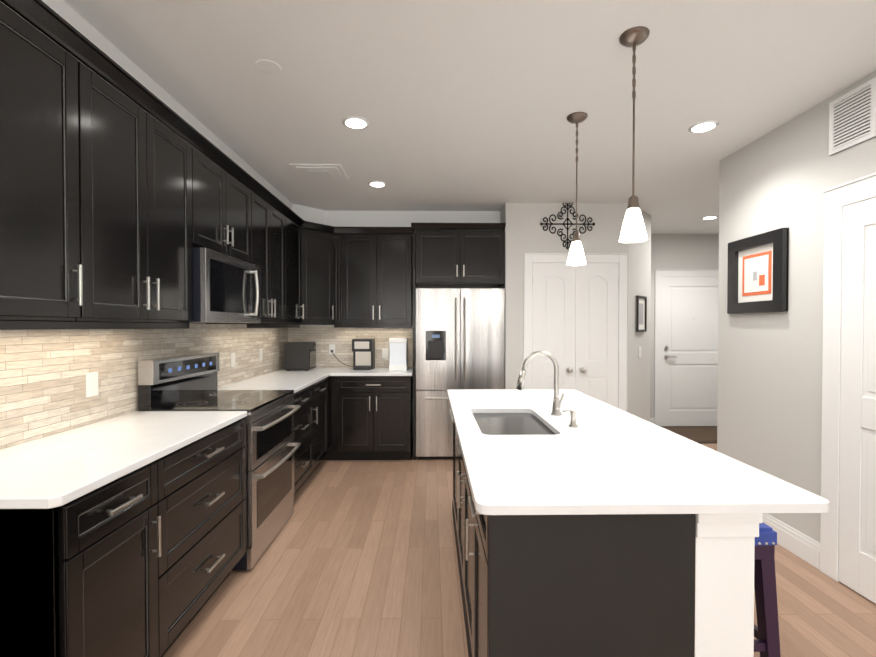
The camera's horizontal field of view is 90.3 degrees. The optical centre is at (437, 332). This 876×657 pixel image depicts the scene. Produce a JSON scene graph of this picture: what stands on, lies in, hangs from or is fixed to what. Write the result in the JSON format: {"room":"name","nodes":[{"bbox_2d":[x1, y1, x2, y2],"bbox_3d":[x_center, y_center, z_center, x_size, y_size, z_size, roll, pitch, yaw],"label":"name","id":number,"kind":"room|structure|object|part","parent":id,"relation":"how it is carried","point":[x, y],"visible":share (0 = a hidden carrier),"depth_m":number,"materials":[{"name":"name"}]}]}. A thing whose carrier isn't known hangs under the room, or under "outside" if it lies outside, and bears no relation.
{"room":"kitchen","nodes":[
{"label":"kitchen","id":0,"kind":"room"},
{"bbox_2d":[0,0,500,233],"bbox_3d":[-0.455,-1.180,0.483,2.430,0.212,9.100,0,1,-1],"label":"wall","id":1,"kind":"structure","parent":0,"point":[76,20],"depth_m":4.12,"materials":[{"name":"white paint"}]},
{"bbox_2d":[63,0,875,233],"bbox_3d":[1.312,-1.342,1.708,8.000,0.080,11.500,0,1,-1],"label":"ceiling","id":2,"kind":"structure","parent":0,"point":[465,105],"depth_m":2.31,"materials":[{"name":"white paint"}]},
{"bbox_2d":[255,59,281,74],"bbox_3d":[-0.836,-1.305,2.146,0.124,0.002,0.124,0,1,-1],"label":"detector","id":3,"kind":"object","parent":2,"relation":"attached to","point":[267,66],"visible":1,"depth_m":2.14,"materials":[{"name":"white paint"}]},
{"bbox_2d":[289,163,347,179],"bbox_3d":[-0.968,-1.312,3.584,0.400,0.025,0.340,0,1,-1],"label":"ceiling vent","id":4,"kind":"object","parent":2,"relation":"in","point":[321,171],"visible":0.98,"depth_m":3.54,"materials":[{"name":"white metal"}]},
{"bbox_2d":[342,116,368,128],"bbox_3d":[-0.515,-1.310,2.731,0.169,0.008,0.169,0,1,-7],"label":"recessed light","id":5,"kind":"object","parent":2,"relation":"in","point":[354,122],"depth_m":2.71,"materials":[{"name":"white"}]},
{"bbox_2d":[368,181,386,186],"bbox_3d":[-0.543,-1.326,3.900,0.169,0.008,0.169,0,1,-7],"label":"recessed light","id":6,"kind":"object","parent":2,"relation":"in","point":[372,183],"depth_m":3.89,"materials":[{"name":"white"}]},
{"bbox_2d":[566,112,587,265],"bbox_3d":[0.847,-0.865,2.662,0.124,0.896,0.124,0,1,-1],"label":"pendant light","id":7,"kind":"object","parent":2,"relation":"hanging from","point":[576,256],"visible":1,"depth_m":2.64,"materials":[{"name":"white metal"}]},
{"bbox_2d":[619,26,649,242],"bbox_3d":[0.863,-0.856,1.923,0.124,0.896,0.124,0,1,-1],"label":"pendant light","id":8,"kind":"object","parent":2,"relation":"hanging from","point":[633,230],"visible":0.98,"depth_m":1.91,"materials":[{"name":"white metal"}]},
{"bbox_2d":[688,120,718,132],"bbox_3d":[1.695,-1.311,2.785,0.169,0.008,0.169,0,1,-7],"label":"recessed light","id":9,"kind":"object","parent":2,"relation":"in","point":[703,126],"depth_m":2.77,"materials":[{"name":"white"}]},
{"bbox_2d":[701,216,718,219],"bbox_3d":[3.180,-1.341,5.097,0.169,0.008,0.169,0,1,-7],"label":"recessed light","id":10,"kind":"object","parent":2,"relation":"in","point":[707,217],"depth_m":5.07,"materials":[{"name":"white"}]},
{"bbox_2d":[163,443,875,656],"bbox_3d":[1.312,1.392,1.743,8.000,0.060,11.500,0,1,-1],"label":"floor","id":11,"kind":"structure","parent":0,"point":[357,558],"depth_m":2.30,"materials":[{"name":"brown wood"}]},
{"bbox_2d":[0,418,246,656],"bbox_3d":[-1.353,0.918,1.825,0.646,0.885,1.220,0,1,-1],"label":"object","id":12,"kind":"object","parent":11,"relation":"on","point":[143,561],"visible":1,"depth_m":1.50,"materials":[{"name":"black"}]},
{"bbox_2d":[0,411,246,508],"bbox_3d":[-1.366,0.461,1.809,0.621,0.030,1.240,0,1,-1],"label":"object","id":13,"kind":"object","parent":12,"relation":"on","point":[58,469],"visible":1,"depth_m":1.63,"materials":[{"name":"white stone"}]},
{"bbox_2d":[138,353,300,569],"bbox_3d":[-1.325,0.741,2.817,0.700,1.175,0.762,0,1,-1],"label":"range","id":14,"kind":"object","parent":11,"relation":"on","point":[184,383],"visible":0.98,"depth_m":2.67,"materials":[{"name":"silver metal"}]},
{"bbox_2d":[294,376,333,494],"bbox_3d":[-1.395,0.889,4.116,0.630,0.883,1.829,0,1,-1],"label":"base cabinet","id":15,"kind":"object","parent":11,"relation":"on","point":[314,420],"depth_m":3.82,"materials":[{"name":"black wood"}]},
{"bbox_2d":[218,368,339,392],"bbox_3d":[-1.397,0.431,4.110,0.630,0.030,1.831,0,1,-1],"label":"countertop","id":16,"kind":"structure","parent":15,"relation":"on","point":[294,380],"depth_m":3.81,"materials":[{"name":"white stone"}]},
{"bbox_2d":[284,342,315,370],"bbox_3d":[-1.491,0.258,4.776,0.290,0.300,0.280,0,1,-1],"label":"toaster","id":17,"kind":"object","parent":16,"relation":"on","point":[299,355],"visible":1,"depth_m":4.64,"materials":[{"name":"black plastic"}]},
{"bbox_2d":[334,374,412,459],"bbox_3d":[-0.703,0.881,4.727,0.834,0.883,0.629,0,1,-1],"label":"base cabinet","id":18,"kind":"object","parent":11,"relation":"on","point":[353,417],"depth_m":4.43,"materials":[{"name":"black wood"}]},
{"bbox_2d":[331,367,412,375],"bbox_3d":[-0.680,0.423,4.724,0.821,0.030,0.625,0,1,-1],"label":"countertop","id":19,"kind":"structure","parent":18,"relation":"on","point":[377,371],"depth_m":4.48,"materials":[{"name":"white stone"}]},
{"bbox_2d":[352,339,374,369],"bbox_3d":[-0.827,0.239,4.849,0.220,0.335,0.254,0,1,-1],"label":"coffee maker","id":20,"kind":"object","parent":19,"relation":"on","point":[363,350],"visible":1,"depth_m":4.81,"materials":[{"name":"black plastic"}]},
{"bbox_2d":[389,338,407,370],"bbox_3d":[-0.431,0.235,4.782,0.190,0.345,0.300,0,1,-1],"label":"water filter","id":21,"kind":"object","parent":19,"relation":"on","point":[398,354],"visible":0.98,"depth_m":4.66,"materials":[{"name":"white plastic"}]},
{"bbox_2d":[416,288,504,457],"bbox_3d":[0.226,0.433,4.737,0.915,1.780,0.616,0,1,-1],"label":"fridge","id":22,"kind":"object","parent":11,"relation":"on","point":[460,338],"visible":0.73,"depth_m":4.49,"materials":[{"name":"silver metal"}]},
{"bbox_2d":[447,389,828,656],"bbox_3d":[0.564,0.898,2.221,0.959,0.915,2.128,0,1,-1],"label":"kitchen island","id":23,"kind":"object","parent":11,"relation":"on","point":[640,585],"depth_m":1.19,"materials":[{"name":"black"}]},
{"bbox_2d":[516,351,563,415],"bbox_3d":[0.537,0.269,2.311,0.246,0.342,0.089,0,1,-1],"label":"faucet","id":24,"kind":"object","parent":23,"relation":"on","point":[556,407],"visible":1,"depth_m":2.31,"materials":[{"name":"silver metal"}]},
{"bbox_2d":[562,409,577,427],"bbox_3d":[0.622,0.401,2.050,0.073,0.083,0.044,0,1,-1],"label":"soap dispenser","id":25,"kind":"object","parent":23,"relation":"on","point":[572,424],"visible":1,"depth_m":2.04,"materials":[{"name":"silver metal"}]},
{"bbox_3d":[0.564,0.559,2.217,0.959,0.236,2.128,0,1,-1],"label":"kitchen island top","id":26,"kind":"part","parent":23,"relation":"part of","materials":[{"name":"white stone"}]},
{"bbox_2d":[660,426,716,443],"bbox_3d":[3.627,1.305,5.604,1.650,0.014,0.850,0,1,-1],"label":"doormat","id":27,"kind":"object","parent":11,"relation":"on","point":[702,434],"visible":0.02,"depth_m":5.65,"materials":[{"name":"brown"}]},
{"bbox_2d":[754,523,780,656],"bbox_3d":[1.076,1.042,1.775,0.374,0.640,0.374,0,1,-1],"label":"stool","id":28,"kind":"object","parent":11,"relation":"on","point":[766,636],"visible":0.17,"depth_m":1.61,"materials":[{"name":"blue"}]},
{"bbox_2d":[498,203,650,421],"bbox_3d":[1.564,-0.016,5.330,1.755,2.664,1.600,0,1,-1],"label":"wall block","id":29,"kind":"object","parent":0,"point":[525,232],"visible":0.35,"depth_m":4.52,"materials":[{"name":"grey paint"}]},
{"bbox_2d":[540,203,594,249],"bbox_3d":[1.339,-1.119,4.500,0.575,0.529,0.012,0,1,-1],"label":"art","id":30,"kind":"object","parent":29,"relation":"attached to","point":[564,224],"visible":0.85,"depth_m":4.50,"materials":[{"name":"black metal"}]},
{"bbox_2d":[532,263,618,407],"bbox_3d":[1.424,0.301,4.487,0.896,2.035,0.085,0,1,-1],"label":"pantry door","id":31,"kind":"structure","parent":29,"relation":"attached to","point":[575,316],"depth_m":4.51,"materials":[{"name":"white wood"}]},
{"bbox_2d":[523,253,627,411],"bbox_3d":[1.424,0.255,4.516,1.082,2.142,0.026,0,1,-1],"label":"door frame","id":32,"kind":"structure","parent":29,"relation":"attached to","point":[531,258],"depth_m":4.50,"materials":[{"name":"white wood"}]},
{"bbox_2d":[638,346,640,356],"bbox_3d":[2.211,0.213,4.770,0.009,0.120,0.075,1,1,44],"label":"light switch","id":33,"kind":"object","parent":29,"relation":"attached to","point":[639,351],"visible":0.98,"depth_m":4.75,"materials":[{"name":"white plastic"}]},
{"bbox_2d":[636,295,646,331],"bbox_3d":[2.222,-0.202,4.764,0.025,0.390,0.270,1,1,44],"label":"picture frame","id":34,"kind":"object","parent":29,"relation":"attached to","point":[641,313],"visible":1,"depth_m":4.77,"materials":[{"name":"black"}]},
{"bbox_2d":[650,234,718,417],"bbox_3d":[3.837,-0.026,6.105,2.815,2.664,0.120,0,1,-1],"label":"wall","id":35,"kind":"structure","parent":0,"point":[684,251],"depth_m":6.03,"materials":[{"name":"grey paint"}]},
{"bbox_2d":[654,270,718,425],"bbox_3d":[3.538,0.221,6.028,1.097,2.172,0.026,0,1,-1],"label":"door frame","id":36,"kind":"structure","parent":35,"relation":"attached to","point":[659,274],"depth_m":6.01,"materials":[{"name":"white wood"}]},
{"bbox_2d":[661,277,718,425],"bbox_3d":[3.538,0.266,6.010,0.911,2.065,0.064,0,1,-1],"label":"entry door","id":37,"kind":"structure","parent":35,"relation":"in","point":[689,351],"depth_m":6.03,"materials":[{"name":"white wood"}]},
{"bbox_2d":[717,71,875,542],"bbox_3d":[2.285,0.056,-0.314,0.115,2.664,7.390,0,1,-1],"label":"wall","id":38,"kind":"structure","parent":0,"point":[769,410],"depth_m":2.74,"materials":[{"name":"grey paint"}]},
{"bbox_2d":[727,228,788,313],"bbox_3d":[2.155,-0.394,2.961,0.040,0.520,0.501,0,1,-1],"label":"picture frame","id":39,"kind":"object","parent":38,"relation":"attached to","point":[757,275],"visible":1,"depth_m":2.92,"materials":[{"name":"black wood"}]},
{"bbox_2d":[763,513,819,569],"bbox_3d":[2.171,1.272,2.936,0.016,0.150,0.918,0,1,-1],"label":"baseboard","id":40,"kind":"structure","parent":38,"relation":"attached to","point":[804,547],"depth_m":2.64,"materials":[{"name":"white wood"}]},
{"bbox_2d":[820,173,875,581],"bbox_3d":[2.178,0.286,1.922,0.028,2.147,1.082,0,1,-1],"label":"door frame","id":41,"kind":"structure","parent":38,"relation":"attached to","point":[838,198],"depth_m":2.39,"materials":[{"name":"white wood"}]},
{"bbox_2d":[829,77,875,155],"bbox_3d":[2.179,-1.125,2.294,0.014,0.290,0.250,0,1,-1],"label":"air vent","id":42,"kind":"object","parent":38,"relation":"in","point":[852,118],"visible":0.98,"depth_m":2.29,"materials":[{"name":"grey metal"}]},
{"bbox_2d":[838,197,875,603],"bbox_3d":[2.184,0.342,1.923,0.016,2.020,0.856,0,1,-1],"label":"door","id":43,"kind":"structure","parent":38,"relation":"in","point":[857,531],"depth_m":2.25,"materials":[{"name":"white wood"}]},
{"bbox_3d":[-1.731,0.045,0.539,0.120,2.664,9.220,0,1,-1],"label":"wall","id":44,"kind":"structure","parent":0,"visible":0},
{"bbox_2d":[0,0,99,323],"bbox_3d":[-1.508,-0.561,1.403,0.348,1.046,0.568,0,1,-1],"label":"upper cabinet","id":45,"kind":"object","parent":44,"relation":"attached to","point":[50,98],"depth_m":1.50,"materials":[{"name":"black wood"}]},
{"bbox_2d":[0,323,287,449],"bbox_3d":[-1.699,0.206,2.782,0.012,0.565,4.500,0,1,-1],"label":"backsplash","id":46,"kind":"structure","parent":44,"relation":"attached to","point":[43,383],"depth_m":2.12,"materials":[{"name":"tile"}]},
{"bbox_2d":[86,372,97,396],"bbox_3d":[-1.679,0.253,2.118,0.007,0.116,0.072,0,1,-1],"label":"electrical outlet plate","id":47,"kind":"object","parent":46,"relation":"attached to","point":[91,383],"depth_m":2.11,"materials":[{"name":"white plastic"}]},
{"bbox_2d":[231,353,234,366],"bbox_3d":[-1.702,0.227,3.623,0.007,0.116,0.072,0,1,-1],"label":"electrical outlet plate","id":48,"kind":"object","parent":46,"relation":"attached to","point":[232,354],"depth_m":3.61,"materials":[{"name":"white plastic"}]},
{"bbox_2d":[259,349,261,360],"bbox_3d":[-1.711,0.215,4.212,0.007,0.116,0.072,0,1,-1],"label":"electrical outlet plate","id":49,"kind":"object","parent":46,"relation":"attached to","point":[260,350],"depth_m":4.20,"materials":[{"name":"white plastic"}]},
{"bbox_2d":[100,52,203,323],"bbox_3d":[-1.517,-0.569,2.013,0.348,1.046,0.888,0,1,-1],"label":"upper cabinet","id":50,"kind":"object","parent":44,"relation":"attached to","point":[116,206],"depth_m":2.00,"materials":[{"name":"black wood"}]},
{"bbox_2d":[204,140,231,256],"bbox_3d":[-1.527,-0.792,2.620,0.348,0.616,0.447,0,1,-1],"label":"upper cabinet","id":51,"kind":"object","parent":44,"relation":"attached to","point":[217,173],"depth_m":2.68,"materials":[{"name":"black wood"}]},
{"bbox_2d":[189,248,260,322],"bbox_3d":[-1.468,-0.269,2.795,0.468,0.410,0.772,0,1,-1],"label":"microwave","id":52,"kind":"object","parent":51,"relation":"attached to","point":[226,288],"visible":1,"depth_m":2.63,"materials":[{"name":"silver metal"}]},
{"bbox_2d":[232,164,255,264],"bbox_3d":[-1.532,-0.796,2.954,0.348,0.616,0.446,0,1,-1],"label":"upper cabinet","id":53,"kind":"object","parent":44,"relation":"attached to","point":[243,199],"depth_m":3.05,"materials":[{"name":"black wood"}]},
{"bbox_2d":[206,180,287,327],"bbox_3d":[-1.541,-0.589,3.549,0.348,1.046,0.852,0,1,-1],"label":"upper cabinet","id":54,"kind":"object","parent":44,"relation":"attached to","point":[271,216],"depth_m":3.58,"materials":[{"name":"black wood"}]},
{"bbox_2d":[288,208,303,327],"bbox_3d":[-1.550,-0.597,4.136,0.348,1.046,0.556,0,1,-1],"label":"upper cabinet","id":55,"kind":"object","parent":44,"relation":"attached to","point":[295,306],"depth_m":4.21,"materials":[{"name":"black wood"}]},
{"bbox_2d":[288,325,412,367],"bbox_3d":[-0.990,0.177,5.037,1.440,0.565,0.012,0,1,-1],"label":"backsplash","id":56,"kind":"structure","parent":44,"relation":"attached to","point":[323,335],"depth_m":5.03,"materials":[{"name":"tile"}]},
{"bbox_2d":[329,344,334,353],"bbox_3d":[-1.219,0.195,5.024,0.072,0.116,0.007,0,1,-1],"label":"electrical outlet plate","id":57,"kind":"object","parent":56,"relation":"attached to","point":[331,346],"depth_m":5.02,"materials":[{"name":"white plastic"}]},
{"bbox_2d":[382,348,387,357],"bbox_3d":[-0.609,0.239,5.034,0.072,0.116,0.007,0,1,-1],"label":"electrical outlet plate","id":58,"kind":"object","parent":56,"relation":"attached to","point":[384,350],"depth_m":5.03,"materials":[{"name":"white plastic"}]},
{"bbox_3d":[-0.526,-0.014,5.108,2.430,2.664,0.120,0,1,-1],"label":"wall","id":59,"kind":"structure","parent":0,"visible":0},
{"bbox_2d":[298,221,337,324],"bbox_3d":[-1.415,-0.604,4.716,0.635,1.045,0.618,0,1,-1],"label":"upper cabinet","id":60,"kind":"object","parent":59,"relation":"attached to","point":[319,249],"depth_m":4.56,"materials":[{"name":"black wood"}]},
{"bbox_2d":[338,225,413,324],"bbox_3d":[-0.723,-0.606,4.843,0.873,1.045,0.384,0,1,-1],"label":"upper cabinet","id":61,"kind":"object","parent":59,"relation":"attached to","point":[376,277],"depth_m":4.69,"materials":[{"name":"black wood"}]},
{"bbox_2d":[414,223,465,288],"bbox_3d":[0.024,-0.817,4.766,0.519,0.620,0.520,0,1,-1],"label":"upper cabinet","id":62,"kind":"object","parent":59,"relation":"attached to","point":[439,248],"depth_m":4.51,"materials":[{"name":"black wood"}]},
{"bbox_2d":[466,223,505,287],"bbox_3d":[0.430,-0.817,4.772,0.519,0.620,0.520,0,1,-1],"label":"upper cabinet","id":63,"kind":"object","parent":59,"relation":"attached to","point":[485,242],"depth_m":4.52,"materials":[{"name":"black wood"}]}
]}

